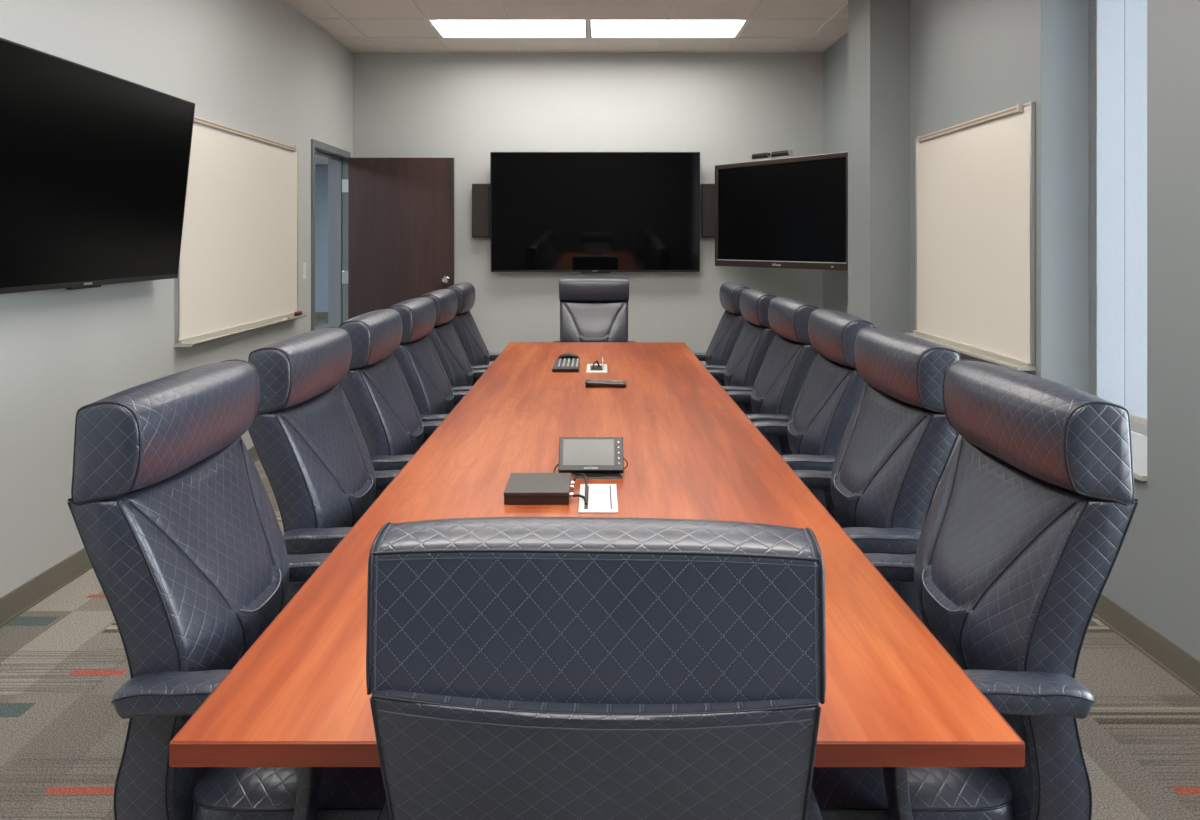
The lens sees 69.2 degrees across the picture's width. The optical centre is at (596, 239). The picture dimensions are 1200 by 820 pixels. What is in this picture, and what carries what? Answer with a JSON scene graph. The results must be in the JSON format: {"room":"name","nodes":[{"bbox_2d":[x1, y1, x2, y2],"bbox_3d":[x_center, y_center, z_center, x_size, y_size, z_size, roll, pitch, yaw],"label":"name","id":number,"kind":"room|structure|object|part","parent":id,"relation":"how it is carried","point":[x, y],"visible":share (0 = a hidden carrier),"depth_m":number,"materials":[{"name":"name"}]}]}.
{"room":"conference room","nodes":[
{"label":"conference room","id":0,"kind":"room"},
{"bbox_2d":[0,0,352,597],"bbox_3d":[-2.232,-0.234,3.070,0.150,3.253,9.540,0,0,0],"label":"wall","id":1,"kind":"structure","parent":0,"point":[263,68],"depth_m":4.02,"materials":[{"name":"grey paint"}]},
{"bbox_2d":[0,37,194,293],"bbox_3d":[-2.047,-0.236,3.492,0.178,0.862,1.500,0,0,0],"label":"television","id":2,"kind":"object","parent":1,"relation":"attached to","point":[94,164],"visible":1,"depth_m":3.40,"materials":[{"name":"black plastic"}]},
{"bbox_2d":[0,446,258,627],"bbox_3d":[-2.149,1.343,2.430,0.016,0.098,8.260,0,0,0],"label":"baseboard","id":3,"kind":"structure","parent":1,"relation":"attached to","point":[21,599],"depth_m":3.38,"materials":[{"name":"beige rubber"}]},
{"bbox_2d":[174,116,307,346],"bbox_3d":[-2.113,-0.057,5.330,0.088,1.206,1.784,0,0,0],"label":"whiteboard","id":4,"kind":"object","parent":1,"relation":"attached to","point":[238,270],"visible":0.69,"depth_m":5.17,"materials":[{"name":"ceramic"}]},
{"bbox_2d":[174,312,307,346],"bbox_3d":[-2.113,0.528,5.330,0.088,0.036,1.784,0,0,0],"label":"marker tray","id":5,"kind":"object","parent":4,"relation":"on","point":[190,339],"depth_m":5.04,"materials":[{"name":"metal"}]},
{"bbox_3d":[-2.130,-0.640,5.330,0.018,0.028,1.600,0,0,0],"label":"map rail","id":6,"kind":"part","parent":4,"relation":"part of","materials":[{"name":"beige metal"}]},
{"bbox_2d":[294,311,301,315],"bbox_3d":[-2.109,0.518,6.140,0.024,0.030,0.090,0,0,0],"label":"eraser","id":7,"kind":"object","parent":4,"relation":"on","point":[297,313],"visible":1,"depth_m":6.11,"materials":[{"name":"black plastic"}]},
{"bbox_2d":[302,263,305,278],"bbox_3d":[-2.152,0.227,6.400,0.010,0.116,0.070,0,0,0],"label":"light switch","id":8,"kind":"object","parent":1,"relation":"attached to","point":[303,264],"visible":1,"depth_m":6.38,"materials":[{"name":"white plastic"}]},
{"bbox_2d":[311,139,350,330],"bbox_3d":[-2.232,0.315,7.065,0.180,2.155,1.010,0,0,0],"label":"door frame","id":9,"kind":"structure","parent":1,"relation":"attached to","point":[337,157],"depth_m":7.50,"materials":[{"name":"paint"}]},
{"bbox_2d":[342,158,453,319],"bbox_3d":[-1.717,0.336,7.457,0.970,2.088,0.125,0,0,0],"label":"door","id":10,"kind":"structure","parent":1,"relation":"in","point":[401,210],"depth_m":7.48,"materials":[{"name":"brown wood"}]},
{"bbox_3d":[-1.297,0.340,7.435,0.064,0.064,0.080,0,0,0],"label":"knob","id":11,"kind":"part","parent":10,"relation":"part of","materials":[{"name":"silver metal"}]},
{"bbox_2d":[315,164,327,311],"bbox_3d":[-4.178,-0.058,15.575,4.043,2.900,0.150,0,0,0],"label":"wall","id":12,"kind":"structure","parent":0,"point":[321,170],"depth_m":15.50,"materials":[{"name":"paint"}]},
{"bbox_2d":[315,312,327,317],"bbox_3d":[-4.178,1.337,15.490,3.743,0.110,0.020,0,0,0],"label":"baseboard","id":13,"kind":"structure","parent":12,"relation":"attached to","point":[317,314],"depth_m":15.48,"materials":[{"name":"beige rubber"}]},
{"bbox_2d":[315,154,327,163],"bbox_3d":[-4.253,-1.398,8.250,3.893,0.100,14.500,0,0,0],"label":"ceiling","id":14,"kind":"structure","parent":0,"point":[319,159],"depth_m":14.75,"materials":[{"name":"tile"}]},
{"bbox_2d":[290,0,847,50],"bbox_3d":[0.071,-1.673,2.995,4.457,0.016,9.390,0,0,0],"label":"ceiling","id":15,"kind":"structure","parent":0,"point":[313,8],"depth_m":6.45,"materials":[{"name":"tile"}]},
{"bbox_2d":[428,20,586,37],"bbox_3d":[-0.678,-1.708,6.855,1.198,0.095,0.588,0,0,0],"label":"ceiling light","id":16,"kind":"object","parent":15,"relation":"attached to","point":[444,28],"visible":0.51,"depth_m":7.13,"materials":[{"name":"white plastic"}]},
{"bbox_2d":[589,20,747,37],"bbox_3d":[0.542,-1.708,6.855,1.198,0.095,0.588,0,0,0],"label":"ceiling light","id":17,"kind":"object","parent":15,"relation":"attached to","point":[598,28],"visible":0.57,"depth_m":7.13,"materials":[{"name":"white plastic"}]},
{"bbox_2d":[353,52,822,364],"bbox_3d":[0.172,-0.234,7.765,4.657,3.253,0.150,0,0,0],"label":"wall","id":18,"kind":"structure","parent":0,"point":[731,107],"depth_m":7.69,"materials":[{"name":"grey paint"}]},
{"bbox_2d":[472,184,490,236],"bbox_3d":[-1.015,-0.258,7.648,0.160,0.470,0.084,0,0,0],"label":"wall speaker","id":19,"kind":"object","parent":18,"relation":"attached to","point":[481,218],"visible":0.9,"depth_m":7.61,"materials":[{"name":"black fabric"}]},
{"bbox_2d":[490,152,699,272],"bbox_3d":[-0.015,-0.239,7.617,1.826,1.055,0.112,0,0,0],"label":"television","id":20,"kind":"object","parent":18,"relation":"attached to","point":[583,212],"visible":1,"depth_m":7.58,"materials":[{"name":"black plastic"}]},
{"bbox_2d":[701,184,714,236],"bbox_3d":[0.993,-0.258,7.648,0.155,0.470,0.084,0,0,0],"label":"wall speaker","id":21,"kind":"object","parent":18,"relation":"attached to","point":[707,190],"visible":0.6,"depth_m":7.61,"materials":[{"name":"black plastic"}]},
{"bbox_2d":[0,318,1199,819],"bbox_3d":[-1.650,1.442,6.950,9.100,0.100,17.700,0,0,0],"label":"floor","id":22,"kind":"structure","parent":0,"point":[63,660],"depth_m":2.51,"materials":[{"name":"carpet"}]},
{"bbox_2d":[67,359,385,819],"bbox_3d":[-0.491,0.818,1.580,0.684,1.148,0.596,0,0,0],"label":"office chair","id":23,"kind":"object","parent":22,"relation":"on","point":[173,514],"visible":0.66,"depth_m":1.38,"materials":[{"name":"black leather"}]},
{"bbox_3d":[-0.714,0.702,1.580,0.238,0.600,0.474,0,0,0],"label":"backrest","id":24,"kind":"part","parent":23,"relation":"part of","materials":[{"name":"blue leather"}]},
{"bbox_3d":[-0.576,0.819,1.328,0.310,0.307,0.068,0,0,0],"label":"armrest","id":25,"kind":"part","parent":23,"relation":"part of","materials":[{"name":"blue leather"}]},
{"bbox_3d":[-0.452,0.919,1.580,0.413,0.135,0.440,0,0,0],"label":"seat","id":26,"kind":"part","parent":23,"relation":"part of","materials":[{"name":"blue leather"}]},
{"bbox_3d":[-0.576,0.819,1.832,0.310,0.307,0.068,0,0,0],"label":"armrest","id":27,"kind":"part","parent":23,"relation":"part of","materials":[{"name":"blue leather"}]},
{"bbox_2d":[248,327,400,606],"bbox_3d":[-0.491,0.818,2.251,0.684,1.148,0.596,0,0,1],"label":"office chair","id":28,"kind":"object","parent":22,"relation":"on","point":[306,435],"visible":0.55,"depth_m":2.07,"materials":[{"name":"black leather"}]},
{"bbox_3d":[-0.714,0.702,2.255,0.238,0.600,0.474,0,0,1],"label":"backrest","id":29,"kind":"part","parent":28,"relation":"part of","materials":[{"name":"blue leather"}]},
{"bbox_3d":[-0.580,0.819,2.000,0.310,0.307,0.068,0,0,1],"label":"armrest","id":30,"kind":"part","parent":28,"relation":"part of","materials":[{"name":"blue leather"}]},
{"bbox_3d":[-0.572,0.819,2.504,0.310,0.307,0.068,0,0,1],"label":"armrest","id":31,"kind":"part","parent":28,"relation":"part of","materials":[{"name":"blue leather"}]},
{"bbox_2d":[339,308,442,502],"bbox_3d":[-0.491,0.818,2.939,0.684,1.148,0.596,0,0,-1],"label":"office chair","id":32,"kind":"object","parent":22,"relation":"on","point":[378,393],"visible":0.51,"depth_m":2.74,"materials":[{"name":"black leather"}]},
{"bbox_3d":[-0.714,0.702,2.936,0.238,0.600,0.474,0,0,-1],"label":"backrest","id":33,"kind":"part","parent":32,"relation":"part of","materials":[{"name":"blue leather"}]},
{"bbox_3d":[-0.572,0.819,2.686,0.310,0.307,0.068,0,0,-1],"label":"armrest","id":34,"kind":"part","parent":32,"relation":"part of","materials":[{"name":"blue leather"}]},
{"bbox_3d":[-0.580,0.819,3.190,0.310,0.307,0.068,0,0,-1],"label":"armrest","id":35,"kind":"part","parent":32,"relation":"part of","materials":[{"name":"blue leather"}]},
{"bbox_2d":[389,297,467,444],"bbox_3d":[-0.491,0.818,3.570,0.684,1.148,0.596,0,0,0],"label":"office chair","id":36,"kind":"object","parent":22,"relation":"on","point":[418,359],"visible":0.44,"depth_m":3.40,"materials":[{"name":"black leather"}]},
{"bbox_3d":[-0.714,0.702,3.570,0.238,0.600,0.474,0,0,0],"label":"backrest","id":37,"kind":"part","parent":36,"relation":"part of","materials":[{"name":"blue leather"}]},
{"bbox_3d":[-0.576,0.819,3.318,0.310,0.307,0.068,0,0,0],"label":"armrest","id":38,"kind":"part","parent":36,"relation":"part of","materials":[{"name":"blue leather"}]},
{"bbox_3d":[-0.576,0.819,3.822,0.310,0.307,0.068,0,0,0],"label":"armrest","id":39,"kind":"part","parent":36,"relation":"part of","materials":[{"name":"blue leather"}]},
{"bbox_2d":[420,289,486,408],"bbox_3d":[-0.501,0.818,4.210,0.684,1.148,0.596,0,0,0],"label":"office chair","id":40,"kind":"object","parent":22,"relation":"on","point":[445,339],"visible":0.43,"depth_m":4.07,"materials":[{"name":"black leather"}]},
{"bbox_3d":[-0.724,0.702,4.210,0.238,0.600,0.474,0,0,0],"label":"backrest","id":41,"kind":"part","parent":40,"relation":"part of","materials":[{"name":"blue leather"}]},
{"bbox_3d":[-0.586,0.819,3.958,0.310,0.307,0.068,0,0,0],"label":"armrest","id":42,"kind":"part","parent":40,"relation":"part of","materials":[{"name":"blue leather"}]},
{"bbox_3d":[-0.586,0.819,4.462,0.310,0.307,0.068,0,0,0],"label":"armrest","id":43,"kind":"part","parent":40,"relation":"part of","materials":[{"name":"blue leather"}]},
{"bbox_2d":[446,282,499,385],"bbox_3d":[-0.501,0.818,4.879,0.684,1.148,0.596,0,0,-1],"label":"office chair","id":44,"kind":"object","parent":22,"relation":"on","point":[479,357],"visible":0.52,"depth_m":4.69,"materials":[{"name":"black leather"}]},
{"bbox_3d":[-0.724,0.702,4.875,0.238,0.600,0.474,0,0,-1],"label":"backrest","id":45,"kind":"part","parent":44,"relation":"part of","materials":[{"name":"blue leather"}]},
{"bbox_3d":[-0.582,0.819,4.626,0.310,0.307,0.068,0,0,-1],"label":"armrest","id":46,"kind":"part","parent":44,"relation":"part of","materials":[{"name":"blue leather"}]},
{"bbox_3d":[-0.590,0.819,5.130,0.310,0.307,0.068,0,0,-1],"label":"armrest","id":47,"kind":"part","parent":44,"relation":"part of","materials":[{"name":"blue leather"}]},
{"bbox_2d":[553,278,634,341],"bbox_3d":[-0.020,0.828,5.747,0.596,1.128,0.684,0,0,0],"label":"office chair","id":48,"kind":"object","parent":22,"relation":"on","point":[591,309],"visible":0.41,"depth_m":5.94,"materials":[{"name":"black leather"}]},
{"bbox_3d":[-0.020,0.722,5.970,0.474,0.600,0.238,0,0,0],"label":"backrest","id":49,"kind":"part","parent":48,"relation":"part of","materials":[{"name":"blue leather"}]},
{"bbox_2d":[366,517,825,819],"bbox_3d":[0.009,0.852,1.221,0.596,1.080,0.684,0,0,2],"label":"office chair","id":50,"kind":"object","parent":22,"relation":"on","point":[518,668],"visible":1,"depth_m":0.91,"materials":[{"name":"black leather"}]},
{"bbox_3d":[-0.246,0.887,1.146,0.068,0.307,0.310,0,0,2],"label":"armrest","id":51,"kind":"part","parent":50,"relation":"part of","materials":[{"name":"black leather"}]},
{"bbox_3d":[0.000,0.770,0.998,0.474,0.600,0.238,0,0,2],"label":"backrest","id":52,"kind":"part","parent":50,"relation":"part of","materials":[{"name":"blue leather"}]},
{"bbox_3d":[0.257,0.887,1.127,0.068,0.307,0.310,0,0,2],"label":"armrest","id":53,"kind":"part","parent":50,"relation":"part of","materials":[{"name":"black leather"}]},
{"bbox_2d":[169,342,1024,766],"bbox_3d":[0.000,1.011,3.226,1.075,0.762,4.273,0,0,0],"label":"conference table","id":54,"kind":"object","parent":22,"relation":"on","point":[895,696],"visible":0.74,"depth_m":1.75,"materials":[{"name":"brown wood"}]},
{"bbox_2d":[504,473,573,503],"bbox_3d":[-0.140,0.615,2.155,0.164,0.029,0.176,0,0,0],"label":"box","id":55,"kind":"object","parent":54,"relation":"on","point":[521,488],"visible":1,"depth_m":2.10,"materials":[{"name":"brown metal"}]},
{"bbox_2d":[552,353,579,371],"bbox_3d":[-0.150,0.599,4.258,0.128,0.063,0.235,0,0,0],"label":"keypad","id":56,"kind":"object","parent":54,"relation":"on","point":[567,362],"visible":1,"depth_m":4.25,"materials":[{"name":"black plastic"}]},
{"bbox_3d":[-0.142,0.586,4.362,0.113,0.038,0.026,0,0,0],"label":"handle","id":57,"kind":"part","parent":56,"relation":"part of","materials":[{"name":"black plastic"}]},
{"bbox_2d":[573,473,587,504],"bbox_3d":[-0.032,0.614,2.158,0.031,0.028,0.195,0,0,-11],"label":"cable","id":58,"kind":"object","parent":54,"relation":"on","point":[578,474],"visible":0.99,"depth_m":2.18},
{"bbox_2d":[558,437,623,478],"bbox_3d":[-0.016,0.585,2.348,0.174,0.090,0.105,0,0,0],"label":"panel","id":59,"kind":"object","parent":54,"relation":"on","point":[594,457],"visible":1,"depth_m":2.34,"materials":[{"name":"black plastic"}]},
{"bbox_2d":[586,357,607,372],"bbox_3d":[0.000,0.608,4.260,0.100,0.045,0.270,0,0,0],"label":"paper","id":60,"kind":"object","parent":54,"relation":"on","point":[591,368],"visible":1,"depth_m":4.24,"materials":[{"name":"white paper"}]},
{"bbox_2d":[578,484,617,512],"bbox_3d":[0.003,0.628,2.122,0.092,0.004,0.230,0,0,0],"label":"paper","id":61,"kind":"object","parent":54,"relation":"on","point":[602,498],"visible":0.98,"depth_m":2.10,"materials":[{"name":"white paper"}]},
{"bbox_2d":[573,494,586,501],"bbox_3d":[-0.039,0.622,2.097,0.018,0.012,0.053,0,0,-43],"label":"cable","id":62,"kind":"object","parent":61,"relation":"on","point":[574,495],"visible":1,"depth_m":2.10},
{"bbox_2d":[585,379,625,387],"bbox_3d":[0.038,0.617,3.740,0.176,0.026,0.068,0,0,3],"label":"remote control","id":63,"kind":"object","parent":54,"relation":"on","point":[589,383],"visible":1,"depth_m":3.71,"materials":[{"name":"black plastic"}]},
{"bbox_2d":[694,282,749,385],"bbox_3d":[0.509,0.818,4.880,0.684,1.148,0.596,0,0,0],"label":"office chair","id":64,"kind":"object","parent":22,"relation":"on","point":[717,355],"visible":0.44,"depth_m":4.69,"materials":[{"name":"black leather"}]},
{"bbox_3d":[0.594,0.819,5.132,0.310,0.307,0.068,0,0,0],"label":"armrest","id":65,"kind":"part","parent":64,"relation":"part of","materials":[{"name":"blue leather"}]},
{"bbox_3d":[0.594,0.819,4.628,0.310,0.307,0.068,0,0,0],"label":"armrest","id":66,"kind":"part","parent":64,"relation":"part of","materials":[{"name":"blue leather"}]},
{"bbox_3d":[0.732,0.702,4.880,0.238,0.600,0.474,0,0,0],"label":"backrest","id":67,"kind":"part","parent":64,"relation":"part of","materials":[{"name":"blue leather"}]},
{"bbox_2d":[708,289,776,413],"bbox_3d":[0.517,0.818,4.210,0.684,1.148,0.596,0,0,0],"label":"office chair","id":68,"kind":"object","parent":22,"relation":"on","point":[743,366],"visible":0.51,"depth_m":4.02,"materials":[{"name":"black leather"}]},
{"bbox_3d":[0.602,0.819,4.462,0.310,0.307,0.068,0,0,0],"label":"armrest","id":69,"kind":"part","parent":68,"relation":"part of","materials":[{"name":"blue leather"}]},
{"bbox_3d":[0.602,0.819,3.958,0.310,0.307,0.068,0,0,0],"label":"armrest","id":70,"kind":"part","parent":68,"relation":"part of","materials":[{"name":"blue leather"}]},
{"bbox_3d":[0.740,0.702,4.210,0.238,0.600,0.474,0,0,0],"label":"backrest","id":71,"kind":"part","parent":68,"relation":"part of","materials":[{"name":"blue leather"}]},
{"bbox_2d":[726,297,818,454],"bbox_3d":[0.539,0.818,3.571,0.684,1.148,0.596,0,0,-1],"label":"office chair","id":72,"kind":"object","parent":22,"relation":"on","point":[790,355],"visible":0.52,"depth_m":3.40,"materials":[{"name":"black leather"}]},
{"bbox_3d":[0.620,0.819,3.824,0.310,0.307,0.068,0,0,-1],"label":"armrest","id":73,"kind":"part","parent":72,"relation":"part of","materials":[{"name":"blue leather"}]},
{"bbox_3d":[0.628,0.819,3.320,0.310,0.307,0.068,0,0,-1],"label":"armrest","id":74,"kind":"part","parent":72,"relation":"part of","materials":[{"name":"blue leather"}]},
{"bbox_3d":[0.762,0.702,3.575,0.238,0.600,0.474,0,0,-1],"label":"backrest","id":75,"kind":"part","parent":72,"relation":"part of","materials":[{"name":"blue leather"}]},
{"bbox_2d":[752,308,873,524],"bbox_3d":[0.551,0.818,2.939,0.684,1.148,0.596,0,0,1],"label":"office chair","id":76,"kind":"object","parent":22,"relation":"on","point":[832,387],"visible":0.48,"depth_m":2.77,"materials":[{"name":"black leather"}]},
{"bbox_3d":[0.640,0.819,3.190,0.310,0.307,0.068,0,0,1],"label":"armrest","id":77,"kind":"part","parent":76,"relation":"part of","materials":[{"name":"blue leather"}]},
{"bbox_3d":[0.631,0.819,2.686,0.310,0.307,0.068,0,0,1],"label":"armrest","id":78,"kind":"part","parent":76,"relation":"part of","materials":[{"name":"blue leather"}]},
{"bbox_3d":[0.774,0.702,2.936,0.238,0.600,0.474,0,0,1],"label":"backrest","id":79,"kind":"part","parent":76,"relation":"part of","materials":[{"name":"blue leather"}]},
{"bbox_2d":[793,327,959,623],"bbox_3d":[0.525,0.818,2.251,0.684,1.148,0.596,0,0,-1],"label":"office chair","id":80,"kind":"object","parent":22,"relation":"on","point":[898,441],"visible":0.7,"depth_m":2.08,"materials":[{"name":"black leather"}]},
{"bbox_3d":[0.606,0.819,2.504,0.310,0.307,0.068,0,0,-1],"label":"armrest","id":81,"kind":"part","parent":80,"relation":"part of","materials":[{"name":"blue leather"}]},
{"bbox_3d":[0.614,0.819,2.000,0.310,0.307,0.068,0,0,-1],"label":"armrest","id":82,"kind":"part","parent":80,"relation":"part of","materials":[{"name":"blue leather"}]},
{"bbox_3d":[0.748,0.702,2.255,0.238,0.600,0.474,0,0,-1],"label":"backrest","id":83,"kind":"part","parent":80,"relation":"part of","materials":[{"name":"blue leather"}]},
{"bbox_2d":[812,359,1137,819],"bbox_3d":[0.509,0.818,1.580,0.684,1.148,0.596,0,0,0],"label":"office chair","id":84,"kind":"object","parent":22,"relation":"on","point":[1029,517],"visible":0.69,"depth_m":1.38,"materials":[{"name":"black leather"}]},
{"bbox_3d":[0.594,0.819,1.832,0.310,0.307,0.068,0,0,0],"label":"armrest","id":85,"kind":"part","parent":84,"relation":"part of","materials":[{"name":"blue leather"}]},
{"bbox_3d":[0.470,0.919,1.580,0.413,0.135,0.440,0,0,0],"label":"seat","id":86,"kind":"part","parent":84,"relation":"part of","materials":[{"name":"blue leather"}]},
{"bbox_3d":[0.594,0.819,1.328,0.310,0.307,0.068,0,0,0],"label":"armrest","id":87,"kind":"part","parent":84,"relation":"part of","materials":[{"name":"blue leather"}]},
{"bbox_3d":[0.732,0.702,1.580,0.238,0.600,0.474,0,0,0],"label":"backrest","id":88,"kind":"part","parent":84,"relation":"part of","materials":[{"name":"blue leather"}]},
{"bbox_2d":[848,0,909,332],"bbox_3d":[1.873,-0.234,5.805,0.255,3.253,0.490,0,0,0],"label":"wall pillar","id":89,"kind":"structure","parent":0,"point":[878,30],"depth_m":5.56,"materials":[{"name":"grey paint"}]},
{"bbox_2d":[823,0,1199,660],"bbox_3d":[2.153,-0.234,2.995,0.600,3.253,9.390,0,0,0],"label":"wall","id":90,"kind":"structure","parent":0,"point":[970,60],"depth_m":3.92,"materials":[{"name":"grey paint"}]},
{"bbox_2d":[285,0,847,52],"bbox_3d":[-0.079,-1.661,2.995,4.157,0.008,9.390,0,0,0],"label":"grid","id":91,"kind":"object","parent":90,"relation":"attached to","point":[587,18],"depth_m":6.80,"materials":[{"name":"white metal"}]},
{"bbox_2d":[715,152,847,270],"bbox_3d":[1.651,-0.212,7.101,0.536,0.873,1.434,0,0,-35],"label":"display","id":92,"kind":"object","parent":90,"relation":"attached to","point":[791,212],"visible":0.97,"depth_m":6.89,"materials":[{"name":"black plastic"}]},
{"bbox_2d":[751,150,792,159],"bbox_3d":[1.409,-0.683,7.027,0.062,0.068,0.412,0,0,-35],"label":"bar","id":93,"kind":"object","parent":92,"relation":"on","point":[771,154],"visible":1,"depth_m":7.00,"materials":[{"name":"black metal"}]},
{"bbox_2d":[905,102,1035,370],"bbox_3d":[1.956,-0.019,4.688,0.088,1.231,1.449,0,0,0],"label":"whiteboard","id":94,"kind":"object","parent":90,"relation":"attached to","point":[975,180],"visible":0.98,"depth_m":4.50,"materials":[{"name":"ceramic"}]},
{"bbox_3d":[1.973,-0.615,4.688,0.018,0.028,1.265,0,0,0],"label":"map rail","id":95,"kind":"part","parent":94,"relation":"part of","materials":[{"name":"beige metal"}]},
{"bbox_2d":[905,330,1035,370],"bbox_3d":[1.956,0.578,4.688,0.088,0.036,1.449,0,0,0],"label":"marker tray","id":96,"kind":"object","parent":94,"relation":"on","point":[1008,359],"depth_m":4.45,"materials":[{"name":"metal"}]},
{"bbox_2d":[1089,0,1146,480],"bbox_3d":[2.067,-0.207,3.425,0.467,2.042,0.990,0,0,0],"label":"window","id":97,"kind":"structure","parent":90,"relation":"in","point":[1139,442],"depth_m":3.87,"materials":[{"name":"metal"}]},
{"bbox_2d":[1097,0,1146,425],"bbox_3d":[2.175,-0.243,3.425,0.050,1.960,0.970,0,0,0],"label":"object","id":98,"kind":"structure","parent":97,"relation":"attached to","point":[1121,24],"depth_m":3.61,"materials":[{"name":"fabric"}]},
{"bbox_3d":[2.024,0.804,3.425,0.382,0.020,0.988,0,0,0],"label":"sill","id":99,"kind":"part","parent":97,"relation":"part of","materials":[{"name":"grey paint"}]},
{"bbox_2d":[1093,593,1199,696],"bbox_3d":[1.845,1.343,1.110,0.016,0.098,5.620,0,0,0],"label":"baseboard","id":100,"kind":"structure","parent":90,"relation":"attached to","point":[1169,656],"depth_m":2.90,"materials":[{"name":"beige rubber"}]}
]}

